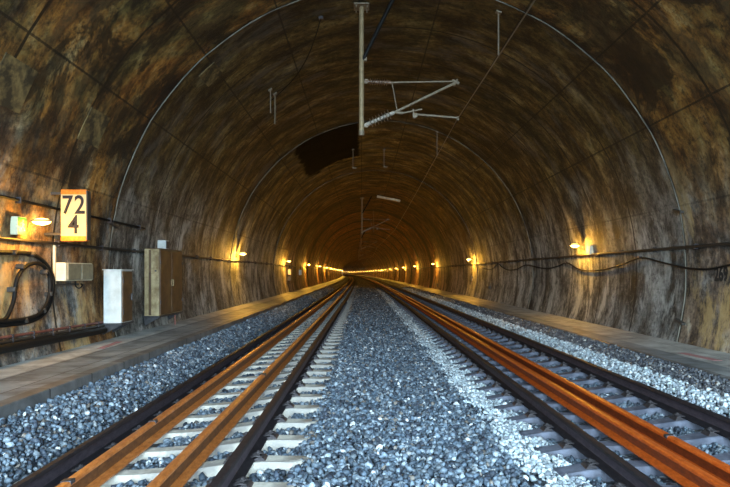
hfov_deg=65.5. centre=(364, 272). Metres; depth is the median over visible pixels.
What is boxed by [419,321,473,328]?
sleeper
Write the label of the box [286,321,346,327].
sleeper
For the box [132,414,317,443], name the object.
sleeper
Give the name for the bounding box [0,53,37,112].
mortar patch
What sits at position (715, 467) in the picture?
rail
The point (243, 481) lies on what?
sleeper
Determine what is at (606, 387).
sleeper
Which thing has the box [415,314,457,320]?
sleeper
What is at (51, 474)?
rail
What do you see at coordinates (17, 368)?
strip
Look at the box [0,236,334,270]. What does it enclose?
conduit
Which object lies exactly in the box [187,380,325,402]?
sleeper
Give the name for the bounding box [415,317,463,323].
sleeper
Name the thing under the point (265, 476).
gravel
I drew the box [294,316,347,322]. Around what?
sleeper
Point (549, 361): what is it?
sleeper
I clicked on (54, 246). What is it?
vertical conduit
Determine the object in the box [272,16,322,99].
cable
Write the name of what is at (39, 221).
wall lamp
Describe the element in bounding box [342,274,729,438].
rail
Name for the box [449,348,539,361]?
sleeper
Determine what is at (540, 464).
gravel
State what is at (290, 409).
sleeper
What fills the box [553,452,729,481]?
sleeper
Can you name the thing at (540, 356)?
sleeper
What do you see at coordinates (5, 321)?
cable
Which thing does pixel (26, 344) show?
conduit
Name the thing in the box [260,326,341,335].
sleeper
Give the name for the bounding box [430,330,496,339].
sleeper
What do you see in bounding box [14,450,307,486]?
sleeper
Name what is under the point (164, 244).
sensor box
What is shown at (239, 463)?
rail
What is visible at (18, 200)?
conduit
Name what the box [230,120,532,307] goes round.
strip
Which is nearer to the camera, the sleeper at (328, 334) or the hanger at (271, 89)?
the sleeper at (328, 334)
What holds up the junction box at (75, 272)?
attached to the wall at (185, 194)
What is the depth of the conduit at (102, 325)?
9.08 m
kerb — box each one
[0,276,345,419]
[345,274,729,380]
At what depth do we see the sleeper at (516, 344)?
13.27 m
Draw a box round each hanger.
[268,88,272,112]
[273,92,276,123]
[495,10,501,54]
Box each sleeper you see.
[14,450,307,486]
[105,430,314,463]
[114,400,323,427]
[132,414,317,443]
[134,390,326,413]
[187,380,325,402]
[195,360,332,376]
[199,476,299,486]
[200,373,329,392]
[211,366,334,383]
[229,355,337,369]
[237,350,338,364]
[244,346,339,358]
[250,342,340,354]
[255,339,340,350]
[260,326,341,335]
[261,336,343,346]
[266,333,342,343]
[269,331,343,339]
[273,329,343,337]
[280,324,345,332]
[283,322,345,329]
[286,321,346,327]
[289,319,344,325]
[291,318,344,324]
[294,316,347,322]
[295,315,346,320]
[298,314,347,319]
[413,315,460,321]
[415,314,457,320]
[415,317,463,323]
[416,318,466,324]
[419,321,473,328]
[420,319,470,326]
[422,323,477,330]
[424,324,481,332]
[427,326,486,334]
[430,328,491,337]
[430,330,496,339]
[433,333,502,342]
[435,335,508,345]
[438,338,514,348]
[442,341,522,352]
[446,344,530,356]
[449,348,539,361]
[453,352,572,365]
[459,357,560,371]
[464,362,575,377]
[471,367,614,384]
[476,374,627,391]
[485,381,651,401]
[493,390,679,412]
[504,400,706,424]
[519,412,728,440]
[533,427,729,461]
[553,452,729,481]
[610,482,682,486]
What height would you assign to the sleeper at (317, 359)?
0.458 m
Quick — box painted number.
[714,266,727,281]
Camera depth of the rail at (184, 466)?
5.73 m
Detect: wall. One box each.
[0,0,343,366]
[342,46,729,353]
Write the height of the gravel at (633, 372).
0.428 m
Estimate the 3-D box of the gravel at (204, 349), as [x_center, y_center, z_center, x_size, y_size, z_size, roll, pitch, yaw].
[-3.257,1.626,31.094,1.036,0.608,57.884,0,0,0]
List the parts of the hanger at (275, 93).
rod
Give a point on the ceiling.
(542, 94)
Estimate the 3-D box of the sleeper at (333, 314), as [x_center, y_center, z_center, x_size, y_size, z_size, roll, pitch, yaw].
[-1.784,1.727,20.950,2.605,0.458,0.290,0,0,0]
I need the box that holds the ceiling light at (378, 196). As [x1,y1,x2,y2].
[377,194,399,201]
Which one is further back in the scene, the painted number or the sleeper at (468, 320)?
the sleeper at (468, 320)
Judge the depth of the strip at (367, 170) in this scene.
32.89 m
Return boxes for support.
[354,0,459,135]
[360,196,389,233]
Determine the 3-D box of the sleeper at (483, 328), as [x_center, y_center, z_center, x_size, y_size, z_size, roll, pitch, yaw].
[2.950,1.812,17.081,2.605,0.458,0.290,0,0,0]
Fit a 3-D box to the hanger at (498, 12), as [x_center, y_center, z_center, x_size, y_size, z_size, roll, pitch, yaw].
[2.830,-5.090,12.041,0.120,0.937,0.120,0,0,0]
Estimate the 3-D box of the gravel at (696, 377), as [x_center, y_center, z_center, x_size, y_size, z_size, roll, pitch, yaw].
[4.598,1.517,31.073,0.671,0.318,57.822,0,0,0]
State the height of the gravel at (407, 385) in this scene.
0.467 m
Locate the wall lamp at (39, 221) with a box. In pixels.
[26,218,51,231]
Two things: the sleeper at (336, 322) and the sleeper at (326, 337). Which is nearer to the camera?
the sleeper at (326, 337)
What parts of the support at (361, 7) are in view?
drop post, ceiling plate, link rod, steady arm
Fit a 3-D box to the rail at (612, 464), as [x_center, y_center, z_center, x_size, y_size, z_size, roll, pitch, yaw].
[-16.623,1.698,344.800,37.843,0.178,699.600,0,0,0]
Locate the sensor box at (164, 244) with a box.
[158,240,168,248]
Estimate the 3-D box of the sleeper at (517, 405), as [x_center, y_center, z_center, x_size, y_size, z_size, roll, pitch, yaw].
[2.969,1.812,7.767,2.605,0.458,0.290,0,0,0]
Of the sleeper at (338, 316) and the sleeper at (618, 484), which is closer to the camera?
the sleeper at (618, 484)
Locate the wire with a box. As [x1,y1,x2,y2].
[371,0,535,256]
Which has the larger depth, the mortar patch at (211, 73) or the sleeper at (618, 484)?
the mortar patch at (211, 73)
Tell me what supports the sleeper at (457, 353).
on the floor
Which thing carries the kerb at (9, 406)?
on the floor
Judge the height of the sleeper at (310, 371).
0.458 m
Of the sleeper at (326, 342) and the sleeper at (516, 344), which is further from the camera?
the sleeper at (516, 344)
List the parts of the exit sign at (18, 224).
panel, green panel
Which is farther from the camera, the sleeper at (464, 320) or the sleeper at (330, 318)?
the sleeper at (464, 320)
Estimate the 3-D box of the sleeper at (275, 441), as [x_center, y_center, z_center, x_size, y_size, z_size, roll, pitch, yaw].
[-1.752,1.727,5.422,2.605,0.458,0.290,0,0,0]
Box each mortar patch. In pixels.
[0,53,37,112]
[77,107,110,147]
[199,62,222,86]
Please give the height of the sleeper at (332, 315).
0.458 m
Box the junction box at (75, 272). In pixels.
[56,262,92,288]
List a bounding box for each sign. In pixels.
[10,216,25,235]
[44,189,90,241]
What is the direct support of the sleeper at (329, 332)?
on the floor
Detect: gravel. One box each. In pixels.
[0,286,334,486]
[111,288,354,486]
[283,287,541,486]
[377,289,595,486]
[381,289,729,486]
[402,287,729,417]
[406,287,729,395]
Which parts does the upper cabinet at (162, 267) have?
door, door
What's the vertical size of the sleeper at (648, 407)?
0.458 m
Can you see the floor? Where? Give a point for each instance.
(360, 282)
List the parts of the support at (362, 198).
drop post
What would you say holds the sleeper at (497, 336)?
on the floor
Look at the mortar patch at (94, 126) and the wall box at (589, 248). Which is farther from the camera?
the wall box at (589, 248)
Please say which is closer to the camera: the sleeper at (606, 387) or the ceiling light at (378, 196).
the sleeper at (606, 387)
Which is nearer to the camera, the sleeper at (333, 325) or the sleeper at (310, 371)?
the sleeper at (310, 371)
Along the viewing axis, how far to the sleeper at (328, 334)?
14.04 m
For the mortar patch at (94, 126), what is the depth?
9.82 m
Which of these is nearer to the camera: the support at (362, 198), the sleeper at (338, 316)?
the sleeper at (338, 316)
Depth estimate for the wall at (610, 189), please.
13.97 m
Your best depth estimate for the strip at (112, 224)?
11.63 m
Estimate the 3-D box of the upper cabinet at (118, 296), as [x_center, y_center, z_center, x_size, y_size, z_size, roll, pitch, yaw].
[-4.990,0.584,11.330,0.580,1.313,0.600,0,0,0]
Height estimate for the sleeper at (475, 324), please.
0.458 m
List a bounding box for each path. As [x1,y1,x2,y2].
[0,275,344,400]
[346,274,729,376]
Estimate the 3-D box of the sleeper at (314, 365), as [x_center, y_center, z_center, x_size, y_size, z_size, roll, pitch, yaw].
[-1.757,1.727,9.773,2.605,0.458,0.290,0,0,0]
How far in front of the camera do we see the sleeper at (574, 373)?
9.54 m
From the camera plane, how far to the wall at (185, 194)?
11.05 m
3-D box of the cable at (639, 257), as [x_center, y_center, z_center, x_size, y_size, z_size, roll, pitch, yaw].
[6.545,-0.268,23.234,0.118,0.459,29.033,0,0,0]
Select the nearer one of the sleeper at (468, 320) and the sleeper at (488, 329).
the sleeper at (488, 329)
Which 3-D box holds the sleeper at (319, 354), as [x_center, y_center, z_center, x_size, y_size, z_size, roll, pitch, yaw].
[-1.759,1.727,11.012,2.605,0.458,0.290,0,0,0]
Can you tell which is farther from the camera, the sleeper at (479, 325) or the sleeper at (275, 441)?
the sleeper at (479, 325)
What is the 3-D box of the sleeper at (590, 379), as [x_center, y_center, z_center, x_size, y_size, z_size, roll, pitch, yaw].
[2.967,1.812,9.009,2.605,0.458,0.290,0,0,0]
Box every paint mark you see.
[97,342,119,348]
[680,353,722,360]
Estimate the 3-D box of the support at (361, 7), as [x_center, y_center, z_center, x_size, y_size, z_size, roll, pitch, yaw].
[0.919,-4.507,12.315,2.329,2.958,0.707,0,0,0]
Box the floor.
[0,274,729,486]
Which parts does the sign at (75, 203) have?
panel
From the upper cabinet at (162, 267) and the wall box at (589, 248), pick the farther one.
the wall box at (589, 248)
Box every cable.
[0,250,54,327]
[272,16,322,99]
[475,256,729,271]
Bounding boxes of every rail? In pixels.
[10,275,348,486]
[56,276,350,486]
[146,275,352,486]
[208,275,354,486]
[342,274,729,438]
[350,275,661,486]
[352,275,729,486]
[353,275,729,485]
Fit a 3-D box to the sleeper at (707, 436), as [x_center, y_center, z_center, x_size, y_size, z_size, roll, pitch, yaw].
[2.970,1.812,5.905,2.605,0.457,0.290,0,0,0]
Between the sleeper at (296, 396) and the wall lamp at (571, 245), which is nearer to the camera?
the sleeper at (296, 396)
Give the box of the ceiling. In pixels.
[34,0,729,269]
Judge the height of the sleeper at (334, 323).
0.457 m
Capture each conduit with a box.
[0,194,145,228]
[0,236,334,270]
[0,321,103,338]
[0,324,104,344]
[0,327,106,353]
[53,245,78,285]
[343,242,729,272]
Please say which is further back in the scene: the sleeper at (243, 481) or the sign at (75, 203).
the sign at (75, 203)
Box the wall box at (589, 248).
[587,246,592,254]
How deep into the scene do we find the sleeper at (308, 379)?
8.45 m
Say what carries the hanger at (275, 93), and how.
hanging from the ceiling
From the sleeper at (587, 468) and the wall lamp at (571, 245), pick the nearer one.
the sleeper at (587, 468)
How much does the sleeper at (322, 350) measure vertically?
0.458 m
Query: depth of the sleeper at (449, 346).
13.89 m
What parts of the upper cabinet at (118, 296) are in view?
door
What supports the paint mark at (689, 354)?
on the strip at (665, 345)
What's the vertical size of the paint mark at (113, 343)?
0.004 m
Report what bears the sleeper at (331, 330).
on the floor
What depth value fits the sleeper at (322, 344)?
12.17 m
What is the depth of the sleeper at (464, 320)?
20.10 m
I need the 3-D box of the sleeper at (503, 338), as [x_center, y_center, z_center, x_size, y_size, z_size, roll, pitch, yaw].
[2.957,1.812,14.598,2.605,0.458,0.290,0,0,0]
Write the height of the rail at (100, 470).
0.185 m
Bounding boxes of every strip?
[0,275,342,378]
[108,0,685,341]
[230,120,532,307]
[273,170,476,296]
[347,274,729,367]
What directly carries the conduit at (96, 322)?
attached to the wall at (185, 194)
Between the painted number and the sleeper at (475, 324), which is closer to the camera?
the painted number
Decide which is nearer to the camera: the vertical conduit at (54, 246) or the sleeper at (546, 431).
the sleeper at (546, 431)
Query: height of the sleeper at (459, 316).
0.457 m
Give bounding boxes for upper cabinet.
[99,269,133,334]
[142,248,182,325]
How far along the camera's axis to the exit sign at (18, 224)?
8.35 m
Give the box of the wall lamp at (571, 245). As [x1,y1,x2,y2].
[570,244,584,250]
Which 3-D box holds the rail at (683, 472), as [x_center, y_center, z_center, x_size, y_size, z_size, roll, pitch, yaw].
[-16.163,1.662,344.800,37.843,0.178,699.600,0,0,0]
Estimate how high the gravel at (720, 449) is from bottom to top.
0.390 m
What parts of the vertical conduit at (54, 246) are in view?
foot rail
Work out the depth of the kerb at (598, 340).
10.80 m
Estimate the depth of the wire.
9.99 m
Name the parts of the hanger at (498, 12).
rod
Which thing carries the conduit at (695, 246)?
attached to the wall at (610, 189)

